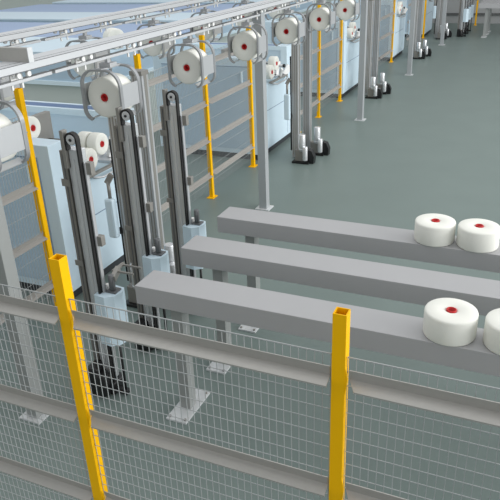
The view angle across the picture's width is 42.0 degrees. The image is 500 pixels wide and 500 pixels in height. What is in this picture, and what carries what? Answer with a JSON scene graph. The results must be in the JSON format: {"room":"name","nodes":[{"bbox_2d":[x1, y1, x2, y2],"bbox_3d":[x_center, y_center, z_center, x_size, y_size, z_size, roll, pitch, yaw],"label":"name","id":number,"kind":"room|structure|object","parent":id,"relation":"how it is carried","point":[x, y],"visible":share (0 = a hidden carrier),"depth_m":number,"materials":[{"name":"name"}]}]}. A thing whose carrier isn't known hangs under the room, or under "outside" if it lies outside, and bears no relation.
{"room":"textile factory","nodes":[
{"label":"textile factory","id":0,"kind":"room"},
{"bbox_2d":[0,23,499,499],"bbox_3d":[-5.885,-2.869,13.812,46.000,0.200,32.300,9,27,22],"label":"floor","id":1,"kind":"structure","parent":0,"point":[431,144],"depth_m":5.50,"materials":[{"name":"paint"}]},
{"bbox_2d":[0,193,48,424],"bbox_3d":[-1.567,0.120,4.159,0.180,2.340,0.170,9,27,22],"label":"support column","id":2,"kind":"structure","parent":1,"relation":"on","point":[8,270],"depth_m":4.30,"materials":[{"name":"grey metal"}]},
{"bbox_2d":[14,88,56,305],"bbox_3d":[-1.782,-0.348,5.530,0.100,2.030,0.140,9,27,22],"label":"fence post","id":3,"kind":"object","parent":1,"relation":"on","point":[18,92],"visible":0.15,"depth_m":5.43,"materials":[{"name":"yellow metal"}]},
{"bbox_2d":[0,117,55,338],"bbox_3d":[-2.026,-0.036,4.994,0.047,1.702,1.277,9,27,22],"label":"fence panel","id":4,"kind":"object","parent":3,"relation":"attached to","point":[8,198],"visible":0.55,"depth_m":5.39,"materials":[{"name":"silver metal"}]},
{"bbox_2d":[0,99,135,297],"bbox_3d":[-2.150,-0.635,6.694,1.817,1.580,1.470,9,27,22],"label":"machine","id":5,"kind":"object","parent":1,"relation":"on","point":[53,117],"visible":0.27,"depth_m":6.13,"materials":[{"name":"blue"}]},
{"bbox_2d":[17,116,40,137],"bbox_3d":[-2.024,-1.119,5.950,0.116,0.210,0.210,9,27,22],"label":"yarn bobbin","id":6,"kind":"object","parent":5,"relation":"on","point":[35,128],"visible":0.46,"depth_m":5.95,"materials":[{"name":"white fabric"}]},
{"bbox_2d":[78,131,91,147],"bbox_3d":[-1.569,-1.031,6.240,0.116,0.210,0.210,9,27,22],"label":"yarn bobbin","id":7,"kind":"object","parent":5,"relation":"on","point":[83,135],"visible":0.39,"depth_m":6.15,"materials":[{"name":"white fabric"}]},
{"bbox_2d":[85,148,97,166],"bbox_3d":[-1.525,-0.848,6.071,0.116,0.210,0.210,9,27,22],"label":"yarn bobbin","id":8,"kind":"object","parent":5,"relation":"on","point":[91,155],"visible":0.38,"depth_m":6.05,"materials":[{"name":"white fabric"}]},
{"bbox_2d":[87,132,107,154],"bbox_3d":[-1.450,-1.012,6.191,0.116,0.210,0.210,9,27,22],"label":"yarn bobbin","id":9,"kind":"object","parent":5,"relation":"on","point":[97,141],"visible":0.98,"depth_m":6.12,"materials":[{"name":"white fabric"}]},
{"bbox_2d":[48,253,107,499],"bbox_3d":[-0.684,0.912,2.853,0.140,1.962,0.100,9,27,22],"label":"fence post","id":10,"kind":"object","parent":1,"relation":"on","point":[58,263],"visible":0.95,"depth_m":2.63,"materials":[{"name":"yellow metal"}]},
{"bbox_2d":[0,284,92,499],"bbox_3d":[-1.195,0.868,3.046,1.043,1.674,0.047,9,27,22],"label":"fence panel","id":11,"kind":"object","parent":10,"relation":"attached to","point":[41,312],"visible":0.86,"depth_m":2.84,"materials":[{"name":"silver metal"}]},
{"bbox_2d":[69,298,331,499],"bbox_3d":[-0.193,1.023,2.634,1.043,1.674,0.047,9,27,22],"label":"fence panel","id":12,"kind":"object","parent":10,"relation":"attached to","point":[299,370],"visible":1,"depth_m":2.42,"materials":[{"name":"silver metal"}]},
{"bbox_2d":[59,129,141,396],"bbox_3d":[-0.991,0.140,4.485,0.482,1.985,0.246,-5,25,-6],"label":"lift","id":13,"kind":"object","parent":1,"relation":"on","point":[76,169],"visible":0.94,"depth_m":4.44,"materials":[{"name":"grey metal"}]},
{"bbox_2d":[0,22,210,124],"bbox_3d":[-4.976,-3.723,13.550,7.520,1.500,3.930,9,27,22],"label":"machine","id":14,"kind":"object","parent":1,"relation":"on","point":[56,87],"visible":0.04,"depth_m":11.13,"materials":[{"name":"blue paint"}]},
{"bbox_2d":[103,28,122,48],"bbox_3d":[-2.222,-3.462,10.635,0.320,0.320,0.206,-19,30,-32],"label":"yarn bobbin","id":15,"kind":"object","parent":14,"relation":"on","point":[110,31],"visible":0.26,"depth_m":10.52,"materials":[{"name":"white fabric"}]},
{"bbox_2d":[0,4,245,42],"bbox_3d":[-3.863,-5.648,17.521,7.520,1.500,3.930,9,27,22],"label":"block","id":16,"kind":"object","parent":1,"relation":"on","point":[46,13],"visible":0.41,"depth_m":16.76,"materials":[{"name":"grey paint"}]},
{"bbox_2d":[133,54,141,68],"bbox_3d":[-1.096,-1.041,6.935,0.100,2.030,0.140,9,27,22],"label":"fence post","id":17,"kind":"object","parent":1,"relation":"on","point":[137,60],"visible":0.09,"depth_m":6.51,"materials":[{"name":"yellow metal"}]},
{"bbox_2d":[148,66,212,221],"bbox_3d":[-0.792,-1.283,7.523,0.047,1.702,1.353,9,27,22],"label":"fence panel","id":18,"kind":"object","parent":17,"relation":"attached to","point":[154,81],"visible":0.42,"depth_m":7.68,"materials":[{"name":"silver metal"}]},
{"bbox_2d":[104,69,175,307],"bbox_3d":[-0.970,-0.514,5.811,0.525,2.030,0.680,15,30,32],"label":"lift","id":19,"kind":"object","parent":1,"relation":"on","point":[143,119],"visible":0.41,"depth_m":5.91,"materials":[{"name":"metal"}]},
{"bbox_2d":[114,106,169,350],"bbox_3d":[-0.818,-0.102,4.981,0.328,1.985,0.249,9,27,22],"label":"lift","id":20,"kind":"object","parent":1,"relation":"on","point":[129,143],"visible":0.76,"depth_m":4.91,"materials":[{"name":"metal"}]},
{"bbox_2d":[0,0,332,9],"bbox_3d":[-7.153,-10.617,27.509,22.560,2.175,3.930,9,27,22],"label":"block","id":21,"kind":"object","parent":1,"relation":"on","point":[4,4],"visible":0.02,"depth_m":26.49,"materials":[{"name":"grey paint"}]},
{"bbox_2d":[160,89,206,278],"bbox_3d":[-0.561,-0.357,5.496,0.328,1.985,0.249,9,27,22],"label":"lift","id":22,"kind":"object","parent":1,"relation":"on","point":[184,227],"visible":0.7,"depth_m":5.41,"materials":[{"name":"metal"}]},
{"bbox_2d":[52,0,315,20],"bbox_3d":[-2.058,-7.472,21.218,7.520,1.500,3.930,9,27,22],"label":"block","id":23,"kind":"object","parent":1,"relation":"on","point":[302,8],"visible":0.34,"depth_m":19.92,"materials":[{"name":"grey paint"}]},
{"bbox_2d":[199,35,217,198],"bbox_3d":[-0.532,-1.611,8.090,0.100,2.030,0.140,9,27,22],"label":"fence post","id":24,"kind":"object","parent":1,"relation":"on","point":[201,37],"visible":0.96,"depth_m":8.14,"materials":[{"name":"yellow metal"}]},
{"bbox_2d":[206,45,254,183],"bbox_3d":[-0.239,-1.843,8.657,0.047,1.702,1.301,9,27,22],"label":"fence panel","id":25,"kind":"object","parent":24,"relation":"attached to","point":[236,120],"visible":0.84,"depth_m":8.64,"materials":[{"name":"silver metal"}]},
{"bbox_2d":[152,42,290,159],"bbox_3d":[-0.341,-2.463,10.399,1.817,1.580,1.470,9,27,22],"label":"machine","id":26,"kind":"object","parent":1,"relation":"on","point":[278,128],"visible":0.44,"depth_m":9.93,"materials":[{"name":"blue"}]},
{"bbox_2d":[266,65,274,78],"bbox_3d":[0.284,-2.675,9.777,0.116,0.210,0.210,9,27,22],"label":"yarn bobbin","id":27,"kind":"object","parent":26,"relation":"on","point":[270,71],"visible":0.79,"depth_m":9.71,"materials":[{"name":"white fabric"}]},
{"bbox_2d":[268,56,278,70],"bbox_3d":[0.359,-2.840,9.896,0.116,0.210,0.210,9,27,22],"label":"yarn bobbin","id":28,"kind":"object","parent":26,"relation":"on","point":[273,60],"visible":0.91,"depth_m":9.82,"materials":[{"name":"white fabric"}]},
{"bbox_2d":[246,26,257,167],"bbox_3d":[0.011,-2.160,9.202,0.100,2.030,0.140,9,27,22],"label":"fence post","id":29,"kind":"object","parent":1,"relation":"on","point":[249,63],"visible":0.7,"depth_m":9.26,"materials":[{"name":"yellow metal"}]},
{"bbox_2d":[253,8,273,210],"bbox_3d":[0.138,-1.581,7.606,0.180,2.340,0.170,9,27,22],"label":"support column","id":30,"kind":"structure","parent":1,"relation":"on","point":[260,67],"depth_m":7.61,"materials":[{"name":"metal"}]},
{"bbox_2d":[0,0,295,77],"bbox_3d":[2.264,-4.873,11.585,0.202,0.048,24.200,9,27,22],"label":"overhead track","id":31,"kind":"object","parent":30,"relation":"on","point":[55,56],"visible":1,"depth_m":4.88,"materials":[{"name":"silver metal"}]},
{"bbox_2d":[0,46,33,62],"bbox_3d":[-2.212,-1.322,4.316,1.921,0.087,0.044,9,27,22],"label":"channel","id":32,"kind":"object","parent":31,"relation":"on","point":[8,54],"visible":1,"depth_m":3.98,"materials":[{"name":"metal"}]},
{"bbox_2d":[0,0,211,42],"bbox_3d":[1.279,-5.179,12.340,0.202,0.048,23.500,9,27,22],"label":"overhead track","id":33,"kind":"object","parent":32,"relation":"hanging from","point":[69,24],"visible":1,"depth_m":6.35,"materials":[{"name":"silver metal"}]},
{"bbox_2d":[0,38,40,109],"bbox_3d":[-2.134,-1.446,5.404,0.350,0.508,1.236,9,27,22],"label":"carrier","id":34,"kind":"object","parent":33,"relation":"hanging from","point":[4,92],"visible":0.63,"depth_m":5.44,"materials":[{"name":"silver metal"}]},
{"bbox_2d":[4,95,14,100],"bbox_3d":[-2.131,-1.371,5.439,0.296,0.296,0.206,9,27,22],"label":"yarn bobbin","id":35,"kind":"object","parent":34,"relation":"hanging from","point":[9,98],"visible":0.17,"depth_m":5.47,"materials":[{"name":"white fabric"}]},
{"bbox_2d":[40,21,121,80],"bbox_3d":[-1.617,-1.969,6.463,0.350,0.508,1.236,9,27,22],"label":"carrier","id":36,"kind":"object","parent":33,"relation":"hanging from","point":[82,38],"visible":0.63,"depth_m":6.38,"materials":[{"name":"silver metal"}]},
{"bbox_2d":[71,54,99,76],"bbox_3d":[-1.614,-1.893,6.499,0.296,0.296,0.206,9,27,22],"label":"yarn bobbin","id":37,"kind":"object","parent":36,"relation":"hanging from","point":[89,66],"visible":0.19,"depth_m":6.45,"materials":[{"name":"white fabric"}]},
{"bbox_2d":[121,8,181,58],"bbox_3d":[-1.099,-2.492,7.523,0.350,0.508,1.236,9,27,22],"label":"carrier","id":38,"kind":"object","parent":33,"relation":"hanging from","point":[153,21],"visible":0.62,"depth_m":7.44,"materials":[{"name":"silver metal"}]},
{"bbox_2d":[141,36,168,55],"bbox_3d":[-1.097,-2.416,7.559,0.296,0.296,0.206,9,27,22],"label":"yarn bobbin","id":39,"kind":"object","parent":38,"relation":"hanging from","point":[155,50],"visible":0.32,"depth_m":7.50,"materials":[{"name":"white fabric"}]},
{"bbox_2d":[181,0,226,42],"bbox_3d":[-0.582,-3.015,8.583,0.350,0.508,1.236,9,27,22],"label":"carrier","id":40,"kind":"object","parent":33,"relation":"hanging from","point":[202,11],"visible":0.69,"depth_m":8.52,"materials":[{"name":"silver metal"}]},
{"bbox_2d":[193,23,217,40],"bbox_3d":[-0.579,-2.939,8.618,0.296,0.296,0.206,9,27,22],"label":"yarn bobbin","id":41,"kind":"object","parent":40,"relation":"hanging from","point":[210,35],"visible":0.25,"depth_m":8.56,"materials":[{"name":"white fabric"}]},
{"bbox_2d":[225,0,254,29],"bbox_3d":[-0.065,-3.538,9.643,0.350,0.508,1.236,9,27,22],"label":"carrier","id":42,"kind":"object","parent":33,"relation":"hanging from","point":[242,1],"visible":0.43,"depth_m":9.54,"materials":[{"name":"silver metal"}]},
{"bbox_2d":[234,13,251,26],"bbox_3d":[-0.062,-3.462,9.678,0.296,0.296,0.206,9,27,22],"label":"yarn bobbin","id":43,"kind":"object","parent":42,"relation":"hanging from","point":[247,14],"visible":0.11,"depth_m":9.58,"materials":[{"name":"white fabric"}]},
{"bbox_2d":[265,2,289,19],"bbox_3d":[0.453,-4.060,10.703,0.350,0.508,1.236,9,27,22],"label":"carrier","id":44,"kind":"object","parent":33,"relation":"hanging from","point":[284,17],"visible":0.3,"depth_m":10.73,"materials":[{"name":"silver metal"}]},
{"bbox_2d":[267,5,283,18],"bbox_3d":[0.455,-3.984,10.738,0.296,0.296,0.206,9,27,22],"label":"yarn bobbin","id":45,"kind":"object","parent":44,"relation":"hanging from","point":[272,14],"visible":0.23,"depth_m":10.69,"materials":[{"name":"white fabric"}]},
{"bbox_2d":[0,71,51,172],"bbox_3d":[-1.549,-0.725,3.806,0.350,0.508,1.236,9,27,22],"label":"carrier","id":46,"kind":"object","parent":31,"relation":"hanging from","point":[13,138],"visible":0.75,"depth_m":3.84,"materials":[{"name":"silver metal"}]},
{"bbox_2d":[0,113,16,161],"bbox_3d":[-1.546,-0.649,3.841,0.296,0.296,0.206,9,27,22],"label":"yarn bobbin","id":47,"kind":"object","parent":46,"relation":"in","point":[4,121],"visible":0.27,"depth_m":3.82,"materials":[{"name":"white fabric"}]},
{"bbox_2d":[49,41,153,120],"bbox_3d":[-1.040,-1.239,4.849,0.350,0.508,1.236,9,27,22],"label":"carrier","id":48,"kind":"object","parent":31,"relation":"hanging from","point":[130,94],"visible":0.75,"depth_m":4.80,"materials":[{"name":"silver metal"}]},
{"bbox_2d":[88,73,131,116],"bbox_3d":[-1.037,-1.163,4.884,0.296,0.296,0.206,9,27,22],"label":"yarn bobbin","id":49,"kind":"object","parent":48,"relation":"hanging from","point":[103,92],"visible":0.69,"depth_m":4.80,"materials":[{"name":"white fabric"}]},
{"bbox_2d":[150,22,221,87],"bbox_3d":[-0.533,-1.751,5.886,0.350,0.508,1.236,9,27,22],"label":"carrier","id":50,"kind":"object","parent":31,"relation":"hanging from","point":[207,63],"visible":0.77,"depth_m":5.84,"materials":[{"name":"silver metal"}]},
{"bbox_2d":[173,48,207,83],"bbox_3d":[-0.530,-1.675,5.922,0.296,0.296,0.206,9,27,22],"label":"yarn bobbin","id":51,"kind":"object","parent":50,"relation":"hanging from","point":[186,64],"visible":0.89,"depth_m":5.84,"materials":[{"name":"white fabric"}]},
{"bbox_2d":[220,10,270,63],"bbox_3d":[-0.026,-2.264,6.927,0.350,0.508,1.236,9,27,22],"label":"carrier","id":52,"kind":"object","parent":31,"relation":"hanging from","point":[262,42],"visible":0.76,"depth_m":6.88,"materials":[{"name":"silver metal"}]},
{"bbox_2d":[232,30,260,60],"bbox_3d":[-0.023,-2.188,6.962,0.296,0.296,0.206,9,27,22],"label":"yarn bobbin","id":53,"kind":"object","parent":52,"relation":"hanging from","point":[244,44],"visible":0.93,"depth_m":6.88,"materials":[{"name":"white fabric"}]},
{"bbox_2d":[268,0,307,46],"bbox_3d":[0.475,-2.770,7.952,0.350,0.508,1.236,9,27,22],"label":"carrier","id":54,"kind":"object","parent":31,"relation":"hanging from","point":[301,26],"visible":0.76,"depth_m":7.91,"materials":[{"name":"silver metal"}]},
{"bbox_2d":[275,17,300,43],"bbox_3d":[0.478,-2.694,7.987,0.296,0.296,0.206,9,27,22],"label":"yarn bobbin","id":55,"kind":"object","parent":54,"relation":"hanging from","point":[286,30],"visible":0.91,"depth_m":7.90,"materials":[{"name":"white fabric"}]},
{"bbox_2d":[305,0,335,32],"bbox_3d":[0.986,-3.286,8.999,0.350,0.508,1.236,9,27,22],"label":"carrier","id":56,"kind":"object","parent":31,"relation":"hanging from","point":[332,16],"visible":0.91,"depth_m":8.96,"materials":[{"name":"silver metal"}]},
{"bbox_2d":[309,7,329,30],"bbox_3d":[0.989,-3.210,9.034,0.296,0.296,0.206,9,27,22],"label":"yarn bobbin","id":57,"kind":"object","parent":56,"relation":"hanging from","point":[319,17],"visible":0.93,"depth_m":8.95,"materials":[{"name":"white fabric"}]},
{"bbox_2d":[333,0,359,21],"bbox_3d":[1.495,-3.801,10.042,0.350,0.508,1.236,9,27,22],"label":"carrier","id":58,"kind":"object","parent":31,"relation":"hanging from","point":[357,5],"visible":0.76,"depth_m":10.02,"materials":[{"name":"silver metal"}]},
{"bbox_2d":[336,0,354,19],"bbox_3d":[1.498,-3.725,10.077,0.296,0.296,0.206,9,27,22],"label":"yarn bobbin","id":59,"kind":"object","parent":58,"relation":"hanging from","point":[345,9],"visible":0.94,"depth_m":9.99,"materials":[{"name":"white fabric"}]},
{"bbox_2d":[284,14,329,164],"bbox_3d":[0.822,-2.325,9.483,0.525,2.030,0.680,15,30,32],"label":"lift","id":60,"kind":"object","parent":1,"relation":"on","point":[305,150],"visible":0.88,"depth_m":9.62,"materials":[{"name":"grey metal"}]},
{"bbox_2d":[265,14,359,97],"bbox_3d":[1.431,-4.254,14.031,1.817,1.580,1.470,9,27,22],"label":"machine","id":61,"kind":"object","parent":1,"relation":"on","point":[350,47],"visible":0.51,"depth_m":13.48,"materials":[{"name":"blue metal"}]},
{"bbox_2d":[347,28,353,38],"bbox_3d":[2.056,-4.466,13.408,0.116,0.210,0.210,9,27,22],"label":"yarn bobbin","id":62,"kind":"object","parent":61,"relation":"on","point":[350,32],"visible":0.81,"depth_m":13.34,"materials":[{"name":"white fabric"}]},
{"bbox_2d":[349,22,355,32],"bbox_3d":[2.131,-4.631,13.527,0.116,0.210,0.210,9,27,22],"label":"yarn bobbin","id":63,"kind":"object","parent":61,"relation":"on","point":[351,24],"visible":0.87,"depth_m":13.45,"materials":[{"name":"white fabric"}]},
{"bbox_2d":[135,270,499,424],"bbox_3d":[1.097,0.911,3.827,3.900,1.000,0.370,9,27,22],"label":"support beam","id":64,"kind":"structure","parent":1,"relation":"on","point":[401,335],"depth_m":3.92,"materials":[{"name":"metal"}]},
{"bbox_2d":[423,298,478,346],"bbox_3d":[1.101,0.393,3.576,0.285,0.156,0.285,9,27,22],"label":"yarn bobbin","id":65,"kind":"object","parent":64,"relation":"on","point":[452,322],"visible":1,"depth_m":3.49,"materials":[{"name":"white fabric"}]},
{"bbox_2d":[483,308,499,354],"bbox_3d":[1.394,0.438,3.455,0.285,0.156,0.285,9,27,22],"label":"yarn bobbin","id":66,"kind":"object","parent":64,"relation":"on","point":[491,334],"visible":1,"depth_m":3.42,"materials":[{"name":"white fabric"}]},
{"bbox_2d":[315,5,321,117],"bbox_3d":[1.241,-3.403,11.723,0.100,2.030,0.140,9,27,22],"label":"fence post","id":67,"kind":"object","parent":1,"relation":"on","point":[318,6],"visible":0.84,"depth_m":11.76,"materials":[{"name":"yellow metal"}]},
{"bbox_2d":[320,9,342,108],"bbox_3d":[1.539,-3.639,12.299,0.047,1.702,1.324,9,27,22],"label":"fence panel","id":68,"kind":"object","parent":67,"relation":"attached to","point":[329,89],"visible":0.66,"depth_m":12.39,"materials":[{"name":"silver metal"}]},
{"bbox_2d":[336,0,342,101],"bbox_3d":[1.793,-3.961,12.854,0.100,2.030,0.140,9,27,22],"label":"fence post","id":69,"kind":"object","parent":1,"relation":"on","point":[341,25],"visible":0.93,"depth_m":12.92,"materials":[{"name":"yellow metal"}]},
{"bbox_2d":[329,307,350,499],"bbox_3d":[0.321,1.072,2.441,0.140,1.952,0.100,9,27,22],"label":"fence post","id":70,"kind":"object","parent":1,"relation":"on","point":[341,316],"visible":1,"depth_m":2.14,"materials":[{"name":"yellow metal"}]},
{"bbox_2d":[343,357,499,499],"bbox_3d":[0.811,1.178,2.220,1.043,1.674,0.047,9,27,22],"label":"fence panel","id":71,"kind":"object","parent":70,"relation":"attached to","point":[483,411],"visible":1,"depth_m":2.04,"materials":[{"name":"silver metal"}]},
{"bbox_2d":[181,235,499,373],"bbox_3d":[1.343,0.662,4.333,3.900,1.000,0.370,9,27,22],"label":"support beam","id":72,"kind":"structure","parent":1,"relation":"on","point":[368,278],"depth_m":4.39,"materials":[{"name":"metal"}]},
{"bbox_2d":[217,207,499,332],"bbox_3d":[1.583,0.409,4.846,3.900,1.000,0.370,9,27,22],"label":"support beam","id":73,"kind":"structure","parent":1,"relation":"on","point":[252,224],"depth_m":4.94,"materials":[{"name":"metal"}]},
{"bbox_2d":[414,213,455,246],"bbox_3d":[1.333,-0.146,4.694,0.285,0.156,0.285,9,27,22],"label":"yarn bobbin","id":74,"kind":"object","parent":73,"relation":"on","point":[432,229],"visible":1,"depth_m":4.60,"materials":[{"name":"white fabric"}]},
{"bbox_2d":[456,218,499,252],"bbox_3d":[1.608,-0.103,4.581,0.285,0.156,0.285,9,27,22],"label":"yarn bobbin","id":75,"kind":"object","parent":73,"relation":"on","point":[475,235],"visible":1,"depth_m":4.49,"materials":[{"name":"white fabric"}]},
{"bbox_2d":[354,0,367,120],"bbox_3d":[1.964,-3.427,11.349,0.180,2.340,0.170,9,27,22],"label":"support column","id":76,"kind":"structure","parent":1,"relation":"on","point":[364,3],"depth_m":11.36,"materials":[{"name":"metal"}]},
{"bbox_2d":[331,0,407,60],"bbox_3d":[3.300,-6.143,17.859,1.817,1.580,1.470,9,27,22],"label":"machine","id":77,"kind":"object","parent":1,"relation":"on","point":[399,24],"visible":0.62,"depth_m":17.31,"materials":[{"name":"blue"}]},
{"bbox_2d":[397,6,400,13],"bbox_3d":[3.925,-6.355,17.236,0.116,0.210,0.210,9,27,22],"label":"yarn bobbin","id":78,"kind":"object","parent":77,"relation":"on","point":[398,7],"visible":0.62,"depth_m":17.16,"materials":[{"name":"white fabric"}]},
{"bbox_2d":[397,1,402,9],"bbox_3d":[4.000,-6.519,17.356,0.116,0.210,0.210,9,27,22],"label":"yarn bobbin","id":79,"kind":"object","parent":77,"relation":"on","point":[400,3],"visible":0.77,"depth_m":17.28,"materials":[{"name":"white fabric"}]},
{"bbox_2d":[364,0,391,98],"bbox_3d":[2.572,-4.158,13.203,0.525,2.030,0.680,15,30,32],"label":"lift","id":80,"kind":"object","parent":1,"relation":"on","point":[375,91],"visible":0.88,"depth_m":13.33,"materials":[{"name":"grey metal"}]},
{"bbox_2d":[389,0,395,62],"bbox_3d":[3.688,-5.876,16.736,0.100,2.030,0.140,9,27,22],"label":"fence post","id":81,"kind":"object","parent":1,"relation":"on","point":[394,1],"visible":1,"depth_m":16.86,"materials":[{"name":"yellow metal"}]},
{"bbox_2d":[379,0,394,65],"bbox_3d":[3.427,-5.547,16.168,0.047,1.702,1.357,9,27,22],"label":"fence panel","id":82,"kind":"object","parent":81,"relation":"attached to","point":[389,14],"visible":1,"depth_m":16.19,"materials":[{"name":"silver metal"}]},
{"bbox_2d":[405,0,410,46],"bbox_3d":[4.708,-6.842,18.792,0.047,1.702,1.347,9,27,22],"label":"fence panel","id":83,"kind":"object","parent":1,"relation":"on","point":[407,39],"visible":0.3,"depth_m":18.47,"materials":[{"name":"silver metal"}]},
{"bbox_2d":[405,0,416,75],"bbox_3d":[3.749,-5.230,15.005,0.180,2.340,0.170,9,27,22],"label":"support column","id":84,"kind":"structure","parent":1,"relation":"on","point":[413,2],"depth_m":15.10,"materials":[{"name":"metal"}]},
{"bbox_2d":[405,0,433,36],"bbox_3d":[5.152,-8.015,21.655,1.817,1.580,1.470,9,27,22],"label":"machine","id":85,"kind":"object","parent":1,"relation":"on","point":[430,3],"visible":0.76,"depth_m":21.20,"materials":[{"name":"blue"}]},
{"bbox_2d":[408,0,431,58],"bbox_3d":[4.557,-6.163,17.270,0.525,2.030,0.680,15,30,32],"label":"lift","id":86,"kind":"object","parent":1,"relation":"on","point":[418,53],"visible":0.8,"depth_m":17.45,"materials":[{"name":"grey metal"}]},
{"bbox_2d":[422,0,426,37],"bbox_3d":[5.544,-7.752,20.540,0.100,2.030,0.140,9,27,22],"label":"fence post","id":87,"kind":"object","parent":1,"relation":"on","point":[425,0],"visible":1,"depth_m":20.71,"materials":[{"name":"yellow metal"}]},
{"bbox_2d":[433,0,451,38],"bbox_3d":[6.080,-7.703,20.392,0.525,2.030,0.680,15,30,32],"label":"lift","id":88,"kind":"object","parent":1,"relation":"on","point":[438,8],"visible":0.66,"depth_m":20.60,"materials":[{"name":"grey metal"}]},
{"bbox_2d":[439,0,446,44],"bbox_3d":[5.706,-7.207,19.014,0.180,2.340,0.170,9,27,22],"label":"support column","id":89,"kind":"structure","parent":1,"relation":"on","point":[444,1],"depth_m":19.21,"materials":[{"name":"metal"}]},
{"bbox_2d":[457,0,469,36],"bbox_3d":[6.843,-7.788,20.558,0.482,1.985,0.246,-5,25,-6],"label":"lift","id":90,"kind":"object","parent":1,"relation":"on","point":[463,17],"visible":1,"depth_m":20.68,"materials":[{"name":"metal"}]},
{"bbox_2d":[462,0,471,33],"bbox_3d":[7.104,-8.052,21.093,0.482,1.985,0.246,-5,25,-6],"label":"lift","id":91,"kind":"object","parent":1,"relation":"on","point":[470,6],"visible":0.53,"depth_m":21.18,"materials":[{"name":"metal"}]},
{"bbox_2d":[466,0,477,31],"bbox_3d":[7.364,-8.315,21.627,0.482,1.985,0.246,-5,25,-6],"label":"lift","id":92,"kind":"object","parent":1,"relation":"on","point":[472,4],"visible":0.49,"depth_m":21.71,"materials":[{"name":"metal"}]},
{"bbox_2d":[474,0,478,24],"bbox_3d":[8.064,-9.002,22.966,0.100,2.030,0.140,9,27,22],"label":"fence post","id":93,"kind":"object","parent":1,"relation":"on","point":[478,0],"visible":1,"depth_m":23.19,"materials":[{"name":"yellow metal"}]},
{"bbox_2d":[478,3,499,37],"bbox_3d":[8.985,-6.996,19.854,3.900,1.000,0.370,9,27,22],"label":"support beam","id":94,"kind":"structure","parent":1,"relation":"on","point":[487,6],"depth_m":20.30,"materials":[{"name":"metal"}]},
{"bbox_2d":[481,1,499,34],"bbox_3d":[9.246,-7.260,20.388,3.900,1.000,0.370,9,27,22],"label":"support beam","id":95,"kind":"structure","parent":1,"relation":"on","point":[487,33],"depth_m":20.91,"materials":[{"name":"metal"}]},
{"bbox_2d":[483,0,499,31],"bbox_3d":[9.507,-7.523,20.922,3.900,1.000,0.370,9,27,22],"label":"support beam","id":96,"kind":"structure","parent":1,"relation":"on","point":[489,30],"depth_m":21.52,"materials":[{"name":"metal"}]},
{"bbox_2d":[432,0,499,23],"bbox_3d":[0.559,-11.732,26.134,46.000,5.200,0.300,9,27,22],"label":"wall","id":97,"kind":"structure","parent":0,"point":[452,5],"depth_m":23.83,"materials":[{"name":"grey paint"}]},
{"bbox_2d":[446,13,499,14],"bbox_3d":[0.558,-9.785,26.863,46.000,0.060,0.078,9,27,22],"label":"trim","id":98,"kind":"structure","parent":97,"relation":"attached to","point":[446,13],"depth_m":23.64,"materials":[{"name":"grey"}]},
{"bbox_3d":[2.561,-4.737,14.428,0.100,2.030,0.140,9,27,22],"label":"fence post","id":99,"kind":"object","parent":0,"visible":0},
{"bbox_2d":[371,16,381,66],"bbox_3d":[2.864,-4.978,15.013,0.047,1.702,1.347,9,27,22],"label":"fence panel","id":100,"kind":"object","parent":99,"relation":"attached to","point":[373,16],"visible":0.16,"depth_m":15.41,"materials":[{"name":"silver metal"}]},
{"bbox_3d":[0.784,-2.852,10.820,0.100,1.840,0.140,9,27,22],"label":"fence post","id":101,"kind":"object","parent":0,"visible":0},
{"bbox_2d":[300,19,319,116],"bbox_3d":[1.033,-3.127,11.262,0.047,1.702,1.095,9,27,22],"label":"fence panel","id":102,"kind":"object","parent":101,"relation":"attached to","point":[317,49],"visible":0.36,"depth_m":11.54,"materials":[{"name":"silver metal"}]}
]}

